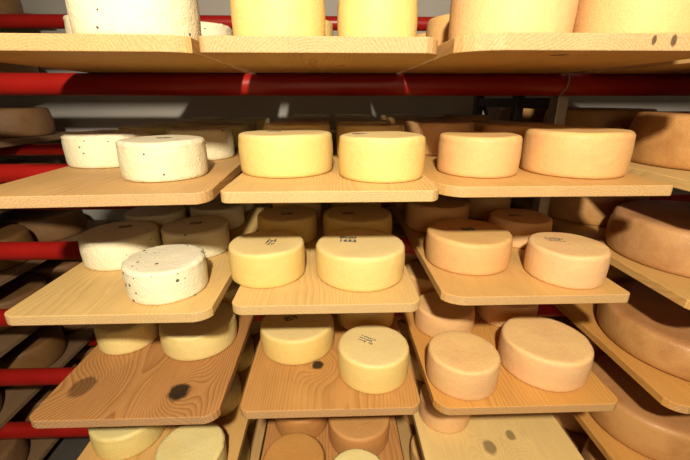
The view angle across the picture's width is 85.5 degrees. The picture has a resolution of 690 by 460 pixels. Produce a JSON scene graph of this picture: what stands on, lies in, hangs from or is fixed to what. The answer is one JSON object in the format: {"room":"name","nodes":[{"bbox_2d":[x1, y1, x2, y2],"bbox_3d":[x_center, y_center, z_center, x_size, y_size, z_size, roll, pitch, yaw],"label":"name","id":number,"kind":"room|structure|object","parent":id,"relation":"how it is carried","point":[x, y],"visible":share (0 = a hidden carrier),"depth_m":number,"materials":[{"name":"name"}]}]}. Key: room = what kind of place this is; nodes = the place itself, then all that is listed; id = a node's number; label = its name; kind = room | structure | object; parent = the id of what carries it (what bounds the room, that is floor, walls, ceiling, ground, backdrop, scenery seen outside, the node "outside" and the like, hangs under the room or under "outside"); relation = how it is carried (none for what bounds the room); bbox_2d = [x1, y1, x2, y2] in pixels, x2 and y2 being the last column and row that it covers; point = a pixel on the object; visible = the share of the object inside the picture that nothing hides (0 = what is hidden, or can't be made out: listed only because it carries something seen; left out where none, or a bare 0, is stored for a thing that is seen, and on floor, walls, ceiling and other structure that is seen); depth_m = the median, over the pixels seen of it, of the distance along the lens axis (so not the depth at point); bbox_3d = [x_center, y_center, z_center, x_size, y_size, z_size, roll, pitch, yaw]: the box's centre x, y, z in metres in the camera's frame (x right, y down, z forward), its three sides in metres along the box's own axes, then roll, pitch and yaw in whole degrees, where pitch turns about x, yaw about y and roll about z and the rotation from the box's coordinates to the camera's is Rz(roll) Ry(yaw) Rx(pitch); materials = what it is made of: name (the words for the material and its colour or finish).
{"room":"cheese aging room","nodes":[
{"label":"cheese aging room","id":0,"kind":"room"},
{"bbox_2d":[43,432,265,459],"bbox_3d":[-0.007,1.395,0.708,5.400,0.100,4.420,-1,19,-2],"label":"floor","id":1,"kind":"structure","parent":0,"point":[70,448],"depth_m":1.70,"materials":[{"name":"concrete"}]},
{"bbox_2d":[0,14,689,438],"bbox_3d":[-0.050,-0.190,1.534,4.200,2.350,0.796,-1,19,-2],"label":"storage rack","id":2,"kind":"object","parent":1,"relation":"on","point":[559,87],"visible":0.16,"depth_m":1.07,"materials":[{"name":"red metal"}]},
{"bbox_2d":[0,209,11,212],"bbox_3d":[-1.594,-0.034,1.373,0.430,0.022,1.480,-1,19,-2],"label":"shelf board","id":3,"kind":"object","parent":2,"relation":"on","point":[1,210],"visible":0.02,"depth_m":1.51,"materials":[{"name":"brown wood"}]},
{"bbox_2d":[0,157,60,184],"bbox_3d":[-1.596,-0.272,1.830,0.348,0.126,0.351,-1,19,-2],"label":"cheese wheel","id":4,"kind":"object","parent":3,"relation":"on","point":[32,160],"visible":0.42,"depth_m":1.85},
{"bbox_2d":[0,62,38,72],"bbox_3d":[-1.596,-0.749,1.664,0.352,0.126,0.348,-1,19,-2],"label":"cheese wheel","id":5,"kind":"object","parent":2,"relation":"on","point":[4,67],"visible":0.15,"depth_m":1.62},
{"bbox_2d":[0,326,40,357],"bbox_3d":[-1.529,0.433,1.538,0.430,0.022,1.480,-1,19,-2],"label":"shelf board","id":6,"kind":"object","parent":2,"relation":"on","point":[9,338],"visible":0.04,"depth_m":1.52,"materials":[{"name":"brown wood"}]},
{"bbox_2d":[0,274,47,330],"bbox_3d":[-1.519,0.317,1.647,0.350,0.126,0.349,-1,19,-2],"label":"cheese wheel","id":7,"kind":"object","parent":6,"relation":"on","point":[23,286],"visible":0.53,"depth_m":1.62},
{"bbox_2d":[23,259,82,283],"bbox_3d":[-1.532,0.195,1.996,0.352,0.126,0.347,-1,19,-2],"label":"cheese wheel","id":8,"kind":"object","parent":6,"relation":"on","point":[50,270],"visible":0.2,"depth_m":1.86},
{"bbox_2d":[0,10,56,30],"bbox_3d":[-1.594,-0.745,1.126,0.430,0.022,1.480,-1,19,-2],"label":"shelf board","id":9,"kind":"object","parent":2,"relation":"on","point":[1,11],"visible":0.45,"depth_m":1.80,"materials":[{"name":"brown wood"}]},
{"bbox_2d":[0,0,23,13],"bbox_3d":[-1.596,-0.983,1.583,0.352,0.126,0.348,-1,19,-2],"label":"cheese wheel","id":10,"kind":"object","parent":9,"relation":"on","point":[11,6],"visible":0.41,"depth_m":1.59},
{"bbox_2d":[0,131,81,147],"bbox_3d":[-1.579,-0.271,1.291,0.430,0.022,1.480,-1,19,-2],"label":"shelf board","id":11,"kind":"object","parent":2,"relation":"on","point":[4,142],"visible":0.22,"depth_m":1.64,"materials":[{"name":"brown wood"}]},
{"bbox_2d":[0,107,55,137],"bbox_3d":[-1.581,-0.509,1.749,0.350,0.126,0.350,-1,19,-2],"label":"cheese wheel","id":12,"kind":"object","parent":11,"relation":"on","point":[15,122],"visible":0.99,"depth_m":1.67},
{"bbox_2d":[27,438,59,459],"bbox_3d":[-1.489,0.905,1.704,0.430,0.022,1.480,-1,19,-2],"label":"shelf board","id":13,"kind":"object","parent":2,"relation":"on","point":[39,448],"visible":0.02,"depth_m":1.60,"materials":[{"name":"brown wood"}]},
{"bbox_2d":[0,420,28,459],"bbox_3d":[-1.467,0.914,1.453,0.349,0.126,0.351,-1,19,-2],"label":"cheese wheel","id":14,"kind":"object","parent":13,"relation":"on","point":[10,449],"visible":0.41,"depth_m":1.48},
{"bbox_2d":[10,361,76,421],"bbox_3d":[-1.478,0.788,1.812,0.349,0.126,0.351,-1,19,-2],"label":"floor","id":15,"kind":"structure","parent":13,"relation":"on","point":[25,412],"depth_m":1.68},
{"bbox_2d":[0,325,94,428],"bbox_3d":[-1.524,0.669,1.620,0.430,0.022,1.480,-1,19,-2],"label":"shelf board","id":16,"kind":"object","parent":2,"relation":"on","point":[14,398],"visible":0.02,"depth_m":1.59,"materials":[{"name":"brown wood"}]},
{"bbox_2d":[0,326,66,368],"bbox_3d":[-1.514,0.553,1.728,0.350,0.126,0.351,-1,19,-2],"label":"cheese wheel","id":17,"kind":"object","parent":16,"relation":"on","point":[42,348],"visible":0.5,"depth_m":1.68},
{"bbox_2d":[0,220,109,285],"bbox_3d":[-1.539,0.197,1.456,0.430,0.022,1.480,-1,19,-2],"label":"shelf board","id":18,"kind":"object","parent":2,"relation":"on","point":[7,275],"visible":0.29,"depth_m":1.57,"materials":[{"name":"brown wood"}]},
{"bbox_2d":[0,224,33,270],"bbox_3d":[-1.529,0.081,1.564,0.350,0.126,0.350,-1,19,-2],"label":"cheese wheel","id":19,"kind":"object","parent":18,"relation":"on","point":[8,232],"visible":0.67,"depth_m":1.57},
{"bbox_2d":[0,210,86,241],"bbox_3d":[-1.541,-0.041,1.913,0.352,0.126,0.348,-1,19,-2],"label":"cheese wheel","id":20,"kind":"object","parent":18,"relation":"on","point":[43,225],"visible":0.55,"depth_m":1.82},
{"bbox_2d":[0,148,241,208],"bbox_3d":[-0.522,-0.288,1.340,0.429,0.022,1.445,-2,19,-4],"label":"shelf board","id":21,"kind":"object","parent":2,"relation":"on","point":[68,186],"visible":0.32,"depth_m":0.71,"materials":[{"name":"brown wood"}]},
{"bbox_2d":[60,130,150,168],"bbox_3d":[-0.619,-0.218,0.984,0.203,0.080,0.204,-1,19,-2],"label":"cheese wheel","id":22,"kind":"object","parent":21,"relation":"on","point":[95,149],"visible":0.82,"depth_m":0.90,"materials":[{"name":"grey"}]},
{"bbox_2d":[118,124,178,135],"bbox_3d":[-0.658,-0.315,1.266,0.184,0.078,0.187,-1,19,-2],"label":"cheese wheel","id":23,"kind":"object","parent":21,"relation":"on","point":[155,129],"visible":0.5,"depth_m":1.20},
{"bbox_2d":[115,135,207,182],"bbox_3d":[-0.396,-0.161,0.818,0.175,0.081,0.179,-1,19,-2],"label":"cheese wheel","id":24,"kind":"object","parent":21,"relation":"on","point":[156,158],"visible":1,"depth_m":0.75,"materials":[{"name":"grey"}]},
{"bbox_2d":[166,126,234,160],"bbox_3d":[-0.416,-0.254,1.081,0.182,0.083,0.183,-1,19,-2],"label":"cheese wheel","id":25,"kind":"object","parent":21,"relation":"on","point":[219,141],"visible":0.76,"depth_m":1.02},
{"bbox_2d":[198,123,248,147],"bbox_3d":[-0.436,-0.344,1.349,0.178,0.078,0.178,-1,19,-2],"label":"cheese wheel","id":26,"kind":"object","parent":21,"relation":"on","point":[238,128],"visible":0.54,"depth_m":1.29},
{"bbox_2d":[0,33,253,72],"bbox_3d":[-0.513,-0.527,1.257,0.438,0.025,1.445,-1,19,-3],"label":"shelf board","id":27,"kind":"object","parent":2,"relation":"on","point":[88,53],"visible":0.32,"depth_m":0.61,"materials":[{"name":"brown wood"}]},
{"bbox_2d":[65,0,201,40],"bbox_3d":[-0.381,-0.397,0.686,0.216,0.105,0.221,-1,19,-2],"label":"cheese wheel","id":28,"kind":"object","parent":27,"relation":"on","point":[156,17],"visible":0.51,"depth_m":0.60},
{"bbox_2d":[201,21,232,35],"bbox_3d":[-0.387,-0.494,0.994,0.178,0.086,0.178,-1,19,-2],"label":"cheese wheel","id":29,"kind":"object","parent":27,"relation":"on","point":[207,28],"visible":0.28,"depth_m":0.93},
{"bbox_2d":[4,203,272,325],"bbox_3d":[-0.509,-0.054,1.430,0.417,0.022,1.432,-1,19,-2],"label":"shelf board","id":30,"kind":"object","parent":2,"relation":"on","point":[81,295],"visible":0.5,"depth_m":0.80,"materials":[{"name":"brown wood"}]},
{"bbox_2d":[77,221,161,270],"bbox_3d":[-0.604,0.038,1.011,0.190,0.080,0.189,-1,19,-2],"label":"cheese wheel","id":31,"kind":"object","parent":30,"relation":"on","point":[104,247],"visible":0.94,"depth_m":0.94,"materials":[{"name":"grey"}]},
{"bbox_2d":[124,205,186,238],"bbox_3d":[-0.611,-0.031,1.213,0.179,0.076,0.178,-1,19,-2],"label":"cheese wheel","id":32,"kind":"object","parent":30,"relation":"on","point":[160,215],"visible":0.55,"depth_m":1.17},
{"bbox_2d":[121,244,207,304],"bbox_3d":[-0.405,0.096,0.848,0.172,0.077,0.175,-1,19,-2],"label":"cheese wheel","id":33,"kind":"object","parent":30,"relation":"on","point":[163,274],"visible":1,"depth_m":0.79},
{"bbox_2d":[161,215,229,258],"bbox_3d":[-0.424,0.019,1.066,0.178,0.078,0.179,-1,19,-2],"label":"cheese wheel","id":34,"kind":"object","parent":30,"relation":"on","point":[209,233],"visible":0.86,"depth_m":1.02,"materials":[{"name":"grey"}]},
{"bbox_2d":[189,198,243,229],"bbox_3d":[-0.438,-0.055,1.285,0.175,0.075,0.178,-1,19,-2],"label":"cheese wheel","id":35,"kind":"object","parent":30,"relation":"on","point":[233,213],"visible":0.67,"depth_m":1.23,"materials":[{"name":"grey"}]},
{"bbox_2d":[29,314,255,428],"bbox_3d":[-0.511,0.182,1.500,0.412,0.022,1.454,-1,19,-2],"label":"shelf board","id":36,"kind":"object","parent":2,"relation":"on","point":[145,386],"visible":0.47,"depth_m":0.89,"materials":[{"name":"brown wood"}]},
{"bbox_2d":[93,323,158,354],"bbox_3d":[-0.623,0.279,1.071,0.158,0.076,0.161,-1,19,-2],"label":"cheese wheel","id":37,"kind":"object","parent":36,"relation":"on","point":[112,339],"visible":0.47,"depth_m":1.01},
{"bbox_2d":[158,301,236,360],"bbox_3d":[-0.416,0.280,1.068,0.206,0.076,0.207,-1,19,-2],"label":"cheese wheel","id":38,"kind":"object","parent":36,"relation":"on","point":[190,341],"visible":0.69,"depth_m":0.99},
{"bbox_2d":[77,331,260,459],"bbox_3d":[-0.521,0.419,1.579,0.428,0.022,1.460,-1,19,-2],"label":"shelf board","id":39,"kind":"object","parent":2,"relation":"on","point":[234,426],"visible":0.02,"depth_m":1.07,"materials":[{"name":"brown wood"}]},
{"bbox_2d":[88,425,165,459],"bbox_3d":[-0.614,0.548,1.060,0.186,0.076,0.187,-1,19,-2],"label":"cheese wheel","id":40,"kind":"object","parent":39,"relation":"on","point":[121,442],"visible":0.38,"depth_m":0.98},
{"bbox_2d":[154,422,226,459],"bbox_3d":[-0.393,0.583,0.959,0.169,0.076,0.170,-1,19,-2],"label":"cheese wheel","id":41,"kind":"object","parent":39,"relation":"on","point":[207,441],"visible":0.93,"depth_m":0.95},
{"bbox_2d":[217,372,240,418],"bbox_3d":[-0.412,0.509,1.173,0.165,0.074,0.163,-1,19,-2],"label":"cheese wheel","id":42,"kind":"object","parent":39,"relation":"on","point":[233,398],"visible":0.12,"depth_m":1.14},
{"bbox_2d":[236,334,253,372],"bbox_3d":[-0.423,0.444,1.358,0.178,0.076,0.178,-1,19,-2],"label":"cheese wheel","id":43,"kind":"object","parent":39,"relation":"on","point":[247,357],"visible":0.18,"depth_m":1.32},
{"bbox_2d":[246,419,267,459],"bbox_3d":[-0.520,0.662,1.642,0.428,0.022,1.500,-1,19,-2],"label":"shelf board","id":44,"kind":"object","parent":2,"relation":"on","point":[256,430],"visible":0.02,"depth_m":1.35,"materials":[{"name":"brown wood"}]},
{"bbox_2d":[198,35,437,73],"bbox_3d":[-0.060,-0.534,1.278,0.400,0.025,1.433,-1,19,-2],"label":"shelf board","id":45,"kind":"object","parent":2,"relation":"on","point":[256,54],"visible":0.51,"depth_m":0.61,"materials":[{"name":"brown wood"}]},
{"bbox_2d":[230,0,324,35],"bbox_3d":[-0.124,-0.406,0.702,0.175,0.110,0.177,-1,19,-2],"label":"cheese wheel","id":46,"kind":"object","parent":45,"relation":"on","point":[248,17],"visible":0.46,"depth_m":0.64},
{"bbox_2d":[337,0,417,36],"bbox_3d":[0.063,-0.403,0.731,0.156,0.087,0.156,-1,19,-2],"label":"cheese wheel","id":47,"kind":"object","parent":45,"relation":"on","point":[396,18],"visible":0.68,"depth_m":0.67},
{"bbox_2d":[232,203,419,314],"bbox_3d":[-0.062,-0.063,1.455,0.406,0.022,1.408,-1,19,-2],"label":"shelf board","id":48,"kind":"object","parent":2,"relation":"on","point":[308,294],"visible":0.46,"depth_m":0.82,"materials":[{"name":"brown wood"}]},
{"bbox_2d":[228,230,304,288],"bbox_3d":[-0.190,0.067,0.919,0.184,0.086,0.181,-1,19,-2],"label":"cheese wheel","id":49,"kind":"object","parent":48,"relation":"on","point":[266,259],"visible":1,"depth_m":0.86,"materials":[{"name":"yellow"}]},
{"bbox_2d":[257,206,316,243],"bbox_3d":[-0.179,-0.016,1.165,0.183,0.080,0.184,-1,19,-2],"label":"cheese wheel","id":50,"kind":"object","parent":48,"relation":"on","point":[302,221],"visible":0.85,"depth_m":1.11,"materials":[{"name":"yellow"}]},
{"bbox_2d":[273,203,321,218],"bbox_3d":[-0.175,-0.089,1.372,0.179,0.080,0.178,-1,19,-2],"label":"cheese wheel","id":51,"kind":"object","parent":48,"relation":"on","point":[317,207],"visible":0.16,"depth_m":1.31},
{"bbox_2d":[323,204,391,234],"bbox_3d":[0.039,-0.019,1.174,0.217,0.079,0.217,-1,19,-2],"label":"cheese wheel","id":52,"kind":"object","parent":48,"relation":"on","point":[363,216],"visible":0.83,"depth_m":1.12,"materials":[{"name":"yellow"}]},
{"bbox_2d":[315,228,404,291],"bbox_3d":[0.037,0.067,0.921,0.218,0.083,0.218,-1,19,-2],"label":"cheese wheel","id":53,"kind":"object","parent":48,"relation":"on","point":[353,259],"visible":1,"depth_m":0.85,"materials":[{"name":"yellow"}]},
{"bbox_2d":[220,131,438,202],"bbox_3d":[-0.047,-0.296,1.363,0.415,0.022,1.429,-1,19,-2],"label":"shelf board","id":54,"kind":"object","parent":2,"relation":"on","point":[329,187],"visible":0.45,"depth_m":0.70,"materials":[{"name":"brown wood"}]},
{"bbox_2d":[238,129,332,177],"bbox_3d":[-0.137,-0.186,0.876,0.217,0.090,0.220,-1,19,-2],"label":"cheese wheel","id":55,"kind":"object","parent":54,"relation":"on","point":[282,153],"visible":1,"depth_m":0.79,"materials":[{"name":"yellow"}]},
{"bbox_2d":[263,122,330,132],"bbox_3d":[-0.138,-0.262,1.085,0.194,0.096,0.194,-1,19,-2],"label":"cheese wheel","id":56,"kind":"object","parent":54,"relation":"on","point":[273,125],"visible":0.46,"depth_m":1.02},
{"bbox_2d":[337,123,403,156],"bbox_3d":[0.072,-0.258,1.076,0.192,0.094,0.189,-1,19,-2],"label":"cheese wheel","id":57,"kind":"object","parent":54,"relation":"on","point":[343,128],"visible":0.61,"depth_m":1.01,"materials":[{"name":"yellow"}]},
{"bbox_2d":[339,131,425,182],"bbox_3d":[0.080,-0.165,0.816,0.187,0.090,0.188,-1,19,-2],"label":"cheese wheel","id":58,"kind":"object","parent":54,"relation":"on","point":[368,156],"visible":1,"depth_m":0.74,"materials":[{"name":"yellow"}]},
{"bbox_2d":[240,312,419,418],"bbox_3d":[-0.055,0.175,1.520,0.413,0.022,1.443,-1,19,-2],"label":"shelf board","id":59,"kind":"object","parent":2,"relation":"on","point":[273,389],"visible":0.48,"depth_m":0.88,"materials":[{"name":"brown wood"}]},
{"bbox_2d":[260,314,333,364],"bbox_3d":[-0.133,0.286,1.051,0.206,0.076,0.203,-1,19,-2],"label":"cheese wheel","id":60,"kind":"object","parent":59,"relation":"on","point":[286,339],"visible":0.88,"depth_m":0.98,"materials":[{"name":"yellow"}]},
{"bbox_2d":[337,312,393,329],"bbox_3d":[0.064,0.244,1.170,0.180,0.076,0.180,-1,19,-2],"label":"cheese wheel","id":61,"kind":"object","parent":59,"relation":"on","point":[348,321],"visible":0.23,"depth_m":1.09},
{"bbox_2d":[337,324,408,393],"bbox_3d":[0.071,0.320,0.944,0.180,0.082,0.180,-1,19,-2],"label":"cheese wheel","id":62,"kind":"object","parent":59,"relation":"on","point":[372,359],"visible":1,"depth_m":0.89,"materials":[{"name":"yellow"}]},
{"bbox_2d":[261,415,402,459],"bbox_3d":[-0.054,0.427,1.556,0.380,0.022,1.540,-1,19,-2],"label":"shelf board","id":63,"kind":"object","parent":2,"relation":"on","point":[392,450],"visible":0.02,"depth_m":1.04,"materials":[{"name":"brown wood"}]},
{"bbox_2d":[263,433,324,459],"bbox_3d":[-0.126,0.594,0.928,0.154,0.076,0.157,-1,19,-2],"label":"cheese wheel","id":64,"kind":"object","parent":63,"relation":"on","point":[291,446],"visible":1,"depth_m":0.94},
{"bbox_2d":[275,417,328,437],"bbox_3d":[-0.128,0.532,1.104,0.160,0.076,0.159,-1,19,-2],"label":"cheese wheel","id":65,"kind":"object","parent":63,"relation":"on","point":[312,426],"visible":0.2,"depth_m":1.03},
{"bbox_2d":[333,448,379,459],"bbox_3d":[0.029,0.607,0.890,0.142,0.076,0.141,-1,19,-2],"label":"cheese wheel","id":66,"kind":"object","parent":63,"relation":"on","point":[350,454],"visible":1,"depth_m":0.92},
{"bbox_2d":[328,415,389,454],"bbox_3d":[0.039,0.549,1.055,0.173,0.076,0.174,-1,19,-2],"label":"cheese wheel","id":67,"kind":"object","parent":63,"relation":"on","point":[369,433],"visible":0.52,"depth_m":1.00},
{"bbox_2d":[395,415,415,459],"bbox_3d":[0.401,0.652,1.671,0.428,0.022,1.500,-1,19,-2],"label":"shelf board","id":68,"kind":"object","parent":2,"relation":"on","point":[406,431],"visible":0.02,"depth_m":1.36,"materials":[{"name":"brown wood"}]},
{"bbox_2d":[412,379,583,459],"bbox_3d":[0.404,0.409,1.608,0.424,0.022,1.460,-1,19,-2],"label":"shelf board","id":69,"kind":"object","parent":2,"relation":"on","point":[525,436],"visible":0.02,"depth_m":1.05,"materials":[{"name":"brown wood"}]},
{"bbox_2d":[407,339,424,382],"bbox_3d":[0.299,0.454,1.323,0.177,0.081,0.179,-1,19,-2],"label":"cheese wheel","id":70,"kind":"object","parent":69,"relation":"on","point":[414,364],"visible":0.12,"depth_m":1.27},
{"bbox_2d":[419,383,469,433],"bbox_3d":[0.301,0.525,1.126,0.154,0.076,0.154,-1,19,-2],"label":"cheese wheel","id":71,"kind":"object","parent":69,"relation":"on","point":[436,420],"visible":0.44,"depth_m":1.07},
{"bbox_2d":[388,197,629,305],"bbox_3d":[0.407,-0.072,1.480,0.422,0.022,1.385,-1,19,-2],"label":"shelf board","id":72,"kind":"object","parent":2,"relation":"on","point":[514,285],"visible":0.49,"depth_m":0.86,"materials":[{"name":"brown wood"}]},
{"bbox_2d":[405,194,469,232],"bbox_3d":[0.312,-0.059,1.272,0.210,0.090,0.210,-1,19,-2],"label":"cheese wheel","id":73,"kind":"object","parent":72,"relation":"on","point":[419,216],"visible":0.66,"depth_m":1.20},
{"bbox_2d":[425,219,512,275],"bbox_3d":[0.329,0.039,1.001,0.222,0.084,0.224,-1,19,-2],"label":"cheese wheel","id":74,"kind":"object","parent":72,"relation":"on","point":[458,246],"visible":1,"depth_m":0.93,"materials":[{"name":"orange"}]},
{"bbox_2d":[465,197,510,219],"bbox_3d":[0.531,-0.101,1.393,0.161,0.089,0.162,-1,19,-2],"label":"cheese wheel","id":75,"kind":"object","parent":72,"relation":"on","point":[480,208],"visible":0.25,"depth_m":1.33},
{"bbox_2d":[488,208,552,248],"bbox_3d":[0.534,-0.009,1.147,0.178,0.078,0.177,-1,19,-2],"label":"cheese wheel","id":76,"kind":"object","parent":72,"relation":"on","point":[521,223],"visible":0.73,"depth_m":1.08,"materials":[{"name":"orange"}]},
{"bbox_2d":[523,232,610,289],"bbox_3d":[0.540,0.069,0.916,0.178,0.082,0.182,-1,19,-2],"label":"cheese wheel","id":77,"kind":"object","parent":72,"relation":"on","point":[565,260],"visible":1,"depth_m":0.86,"materials":[{"name":"beige"}]},
{"bbox_2d":[402,305,617,414],"bbox_3d":[0.397,0.171,1.531,0.429,0.022,1.448,-1,19,-2],"label":"shelf board","id":78,"kind":"object","parent":2,"relation":"on","point":[511,395],"visible":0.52,"depth_m":0.87,"materials":[{"name":"brown wood"}]},
{"bbox_2d":[405,260,435,295],"bbox_3d":[0.300,0.178,1.355,0.186,0.080,0.186,-1,19,-2],"label":"cheese wheel","id":79,"kind":"object","parent":78,"relation":"on","point":[418,275],"visible":0.23,"depth_m":1.28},
{"bbox_2d":[414,291,474,337],"bbox_3d":[0.302,0.257,1.138,0.178,0.074,0.174,-1,19,-2],"label":"cheese wheel","id":80,"kind":"object","parent":78,"relation":"on","point":[434,316],"visible":0.72,"depth_m":1.08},
{"bbox_2d":[426,331,500,400],"bbox_3d":[0.289,0.328,0.921,0.172,0.081,0.172,-1,19,-2],"label":"cheese wheel","id":81,"kind":"object","parent":78,"relation":"on","point":[462,365],"visible":1,"depth_m":0.87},
{"bbox_2d":[475,304,538,327],"bbox_3d":[0.515,0.237,1.192,0.182,0.076,0.183,-1,19,-2],"label":"cheese wheel","id":82,"kind":"object","parent":78,"relation":"on","point":[496,315],"visible":0.35,"depth_m":1.12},
{"bbox_2d":[498,316,593,392],"bbox_3d":[0.512,0.311,0.964,0.214,0.086,0.215,-1,19,-2],"label":"cheese wheel","id":83,"kind":"object","parent":78,"relation":"on","point":[547,354],"visible":1,"depth_m":0.91,"materials":[{"name":"food"}]},
{"bbox_2d":[396,32,689,73],"bbox_3d":[0.386,-0.532,1.270,0.463,0.025,1.478,-1,19,-2],"label":"shelf board","id":84,"kind":"object","parent":2,"relation":"on","point":[503,52],"visible":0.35,"depth_m":0.60,"materials":[{"name":"brown wood"}]},
{"bbox_2d":[426,14,449,44],"bbox_3d":[0.292,-0.478,0.937,0.177,0.093,0.179,-1,19,-2],"label":"cheese wheel","id":85,"kind":"object","parent":84,"relation":"on","point":[437,27],"visible":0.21,"depth_m":0.88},
{"bbox_2d":[448,0,578,39],"bbox_3d":[0.312,-0.412,0.705,0.221,0.121,0.223,-1,19,-2],"label":"cheese wheel","id":86,"kind":"object","parent":84,"relation":"on","point":[467,17],"visible":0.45,"depth_m":0.62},
{"bbox_2d":[572,0,689,32],"bbox_3d":[0.549,-0.410,0.698,0.220,0.121,0.216,-1,19,-2],"label":"cheese wheel","id":87,"kind":"object","parent":84,"relation":"on","point":[592,16],"visible":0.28,"depth_m":0.63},
{"bbox_2d":[423,155,673,197],"bbox_3d":[0.394,-0.305,1.391,0.470,0.022,1.400,-1,19,-2],"label":"shelf board","id":88,"kind":"object","parent":2,"relation":"on","point":[524,183],"visible":0.42,"depth_m":0.74,"materials":[{"name":"brown wood"}]},
{"bbox_2d":[404,120,474,154],"bbox_3d":[0.300,-0.302,1.200,0.219,0.096,0.216,-1,19,-2],"label":"cheese wheel","id":89,"kind":"object","parent":88,"relation":"on","point":[431,129],"visible":0.54,"depth_m":1.11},
{"bbox_2d":[443,114,491,119],"bbox_3d":[0.507,-0.431,1.563,0.195,0.101,0.193,-1,19,-2],"label":"cheese wheel","id":90,"kind":"object","parent":88,"relation":"on","point":[447,116],"visible":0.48,"depth_m":1.48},
{"bbox_2d":[437,131,522,177],"bbox_3d":[0.307,-0.179,0.862,0.182,0.086,0.185,-1,19,-2],"label":"cheese wheel","id":91,"kind":"object","parent":88,"relation":"on","point":[460,153],"visible":1,"depth_m":0.79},
{"bbox_2d":[482,122,565,137],"bbox_3d":[0.509,-0.258,1.077,0.220,0.094,0.217,-1,19,-2],"label":"cheese wheel","id":92,"kind":"object","parent":88,"relation":"on","point":[519,128],"visible":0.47,"depth_m":1.02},
{"bbox_2d":[520,127,635,178],"bbox_3d":[0.532,-0.186,0.867,0.224,0.096,0.221,-1,19,-2],"label":"cheese wheel","id":93,"kind":"object","parent":88,"relation":"on","point":[567,152],"visible":1,"depth_m":0.78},
{"bbox_2d":[562,427,588,453],"bbox_3d":[0.930,0.646,1.688,0.470,0.022,1.500,-1,19,-2],"label":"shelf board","id":94,"kind":"object","parent":2,"relation":"on","point":[579,440],"visible":0.02,"depth_m":1.35,"materials":[{"name":"brown wood"}]},
{"bbox_2d":[552,412,587,434],"bbox_3d":[0.915,0.637,1.493,0.357,0.121,0.356,-1,19,-2],"label":"cheese wheel","id":95,"kind":"object","parent":94,"relation":"on","point":[566,420],"visible":0.02,"depth_m":1.36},
{"bbox_2d":[581,437,606,459],"bbox_3d":[0.924,0.766,1.125,0.356,0.122,0.364,-1,19,-2],"label":"cheese wheel","id":96,"kind":"object","parent":94,"relation":"on","point":[590,451],"visible":0.22,"depth_m":1.17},
{"bbox_2d":[512,197,689,309],"bbox_3d":[0.954,-0.069,1.472,0.470,0.022,1.440,-1,19,-2],"label":"shelf board","id":97,"kind":"object","parent":2,"relation":"on","point":[676,288],"visible":0.07,"depth_m":0.96,"materials":[{"name":"brown wood"}]},
{"bbox_2d":[548,196,649,226],"bbox_3d":[0.920,-0.126,1.403,0.354,0.132,0.357,-1,19,-2],"label":"cheese wheel","id":98,"kind":"object","parent":97,"relation":"on","point":[596,210],"visible":0.24,"depth_m":1.27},
{"bbox_2d":[605,200,689,277],"bbox_3d":[0.954,0.016,1.019,0.394,0.116,0.393,-1,19,-2],"label":"cheese wheel","id":99,"kind":"object","parent":97,"relation":"on","point":[655,234],"visible":1,"depth_m":0.97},
{"bbox_2d":[571,412,651,459],"bbox_3d":[0.927,0.406,1.615,0.470,0.022,1.480,-1,19,-2],"label":"shelf board","id":100,"kind":"object","parent":2,"relation":"on","point":[611,448],"visible":0.02,"depth_m":1.05,"materials":[{"name":"brown wood"}]},
{"bbox_2d":[544,316,604,357],"bbox_3d":[0.913,0.370,1.485,0.356,0.132,0.356,-1,19,-2],"label":"cheese wheel","id":101,"kind":"object","parent":100,"relation":"on","point":[563,319],"visible":0.06,"depth_m":1.34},
{"bbox_2d":[589,353,689,459],"bbox_3d":[0.923,0.512,1.109,0.373,0.112,0.371,-1,19,-2],"label":"cheese wheel","id":102,"kind":"object","parent":100,"relation":"on","point":[638,421],"visible":0.44,"depth_m":1.01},
{"bbox_2d":[551,230,689,413],"bbox_3d":[0.954,0.167,1.542,0.470,0.022,1.462,-1,19,-2],"label":"shelf board","id":103,"kind":"object","parent":2,"relation":"on","point":[672,392],"visible":0.27,"depth_m":0.97,"materials":[{"name":"brown wood"}]},
{"bbox_2d":[606,264,635,283],"bbox_3d":[0.917,0.118,1.451,0.358,0.131,0.354,-1,19,-2],"label":"cheese wheel","id":104,"kind":"object","parent":103,"relation":"on","point":[614,274],"visible":0.04,"depth_m":1.28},
{"bbox_2d":[597,281,689,381],"bbox_3d":[0.974,0.274,1.057,0.434,0.094,0.439,-1,19,-2],"label":"cheese wheel","id":105,"kind":"object","parent":103,"relation":"on","point":[651,327],"visible":0.72,"depth_m":1.00,"materials":[{"name":"food"}]},
{"bbox_2d":[574,59,689,73],"bbox_3d":[0.929,-0.543,1.306,0.470,0.022,1.440,-1,19,-2],"label":"shelf board","id":106,"kind":"object","parent":2,"relation":"on","point":[677,66],"visible":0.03,"depth_m":0.95,"materials":[{"name":"brown wood"}]},
{"bbox_2d":[627,161,689,191],"bbox_3d":[0.929,-0.301,1.379,0.470,0.022,1.460,-1,19,-2],"label":"shelf board","id":107,"kind":"object","parent":2,"relation":"on","point":[679,178],"visible":0.02,"depth_m":0.86,"materials":[{"name":"brown wood"}]},
{"bbox_2d":[496,106,574,122],"bbox_3d":[0.900,-0.515,1.759,0.351,0.131,0.353,-1,19,-2],"label":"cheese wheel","id":108,"kind":"object","parent":107,"relation":"on","point":[529,115],"visible":0.2,"depth_m":1.62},
{"bbox_2d":[543,107,656,129],"bbox_3d":[0.928,-0.384,1.382,0.356,0.131,0.356,-1,19,-2],"label":"cheese wheel","id":109,"kind":"object","parent":107,"relation":"on","point":[615,118],"visible":0.44,"depth_m":1.23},
{"bbox_2d":[629,111,689,169],"bbox_3d":[0.937,-0.235,0.958,0.352,0.129,0.349,-1,19,-2],"label":"cheese wheel","id":110,"kind":"object","parent":107,"relation":"on","point":[662,139],"visible":0.85,"depth_m":0.91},
{"bbox_2d":[0,0,689,222],"bbox_3d":[-0.079,-0.661,2.278,5.400,2.750,0.100,-1,19,-2],"label":"wall","id":111,"kind":"structure","parent":0,"point":[69,113],"depth_m":2.19,"materials":[{"name":"paint"}]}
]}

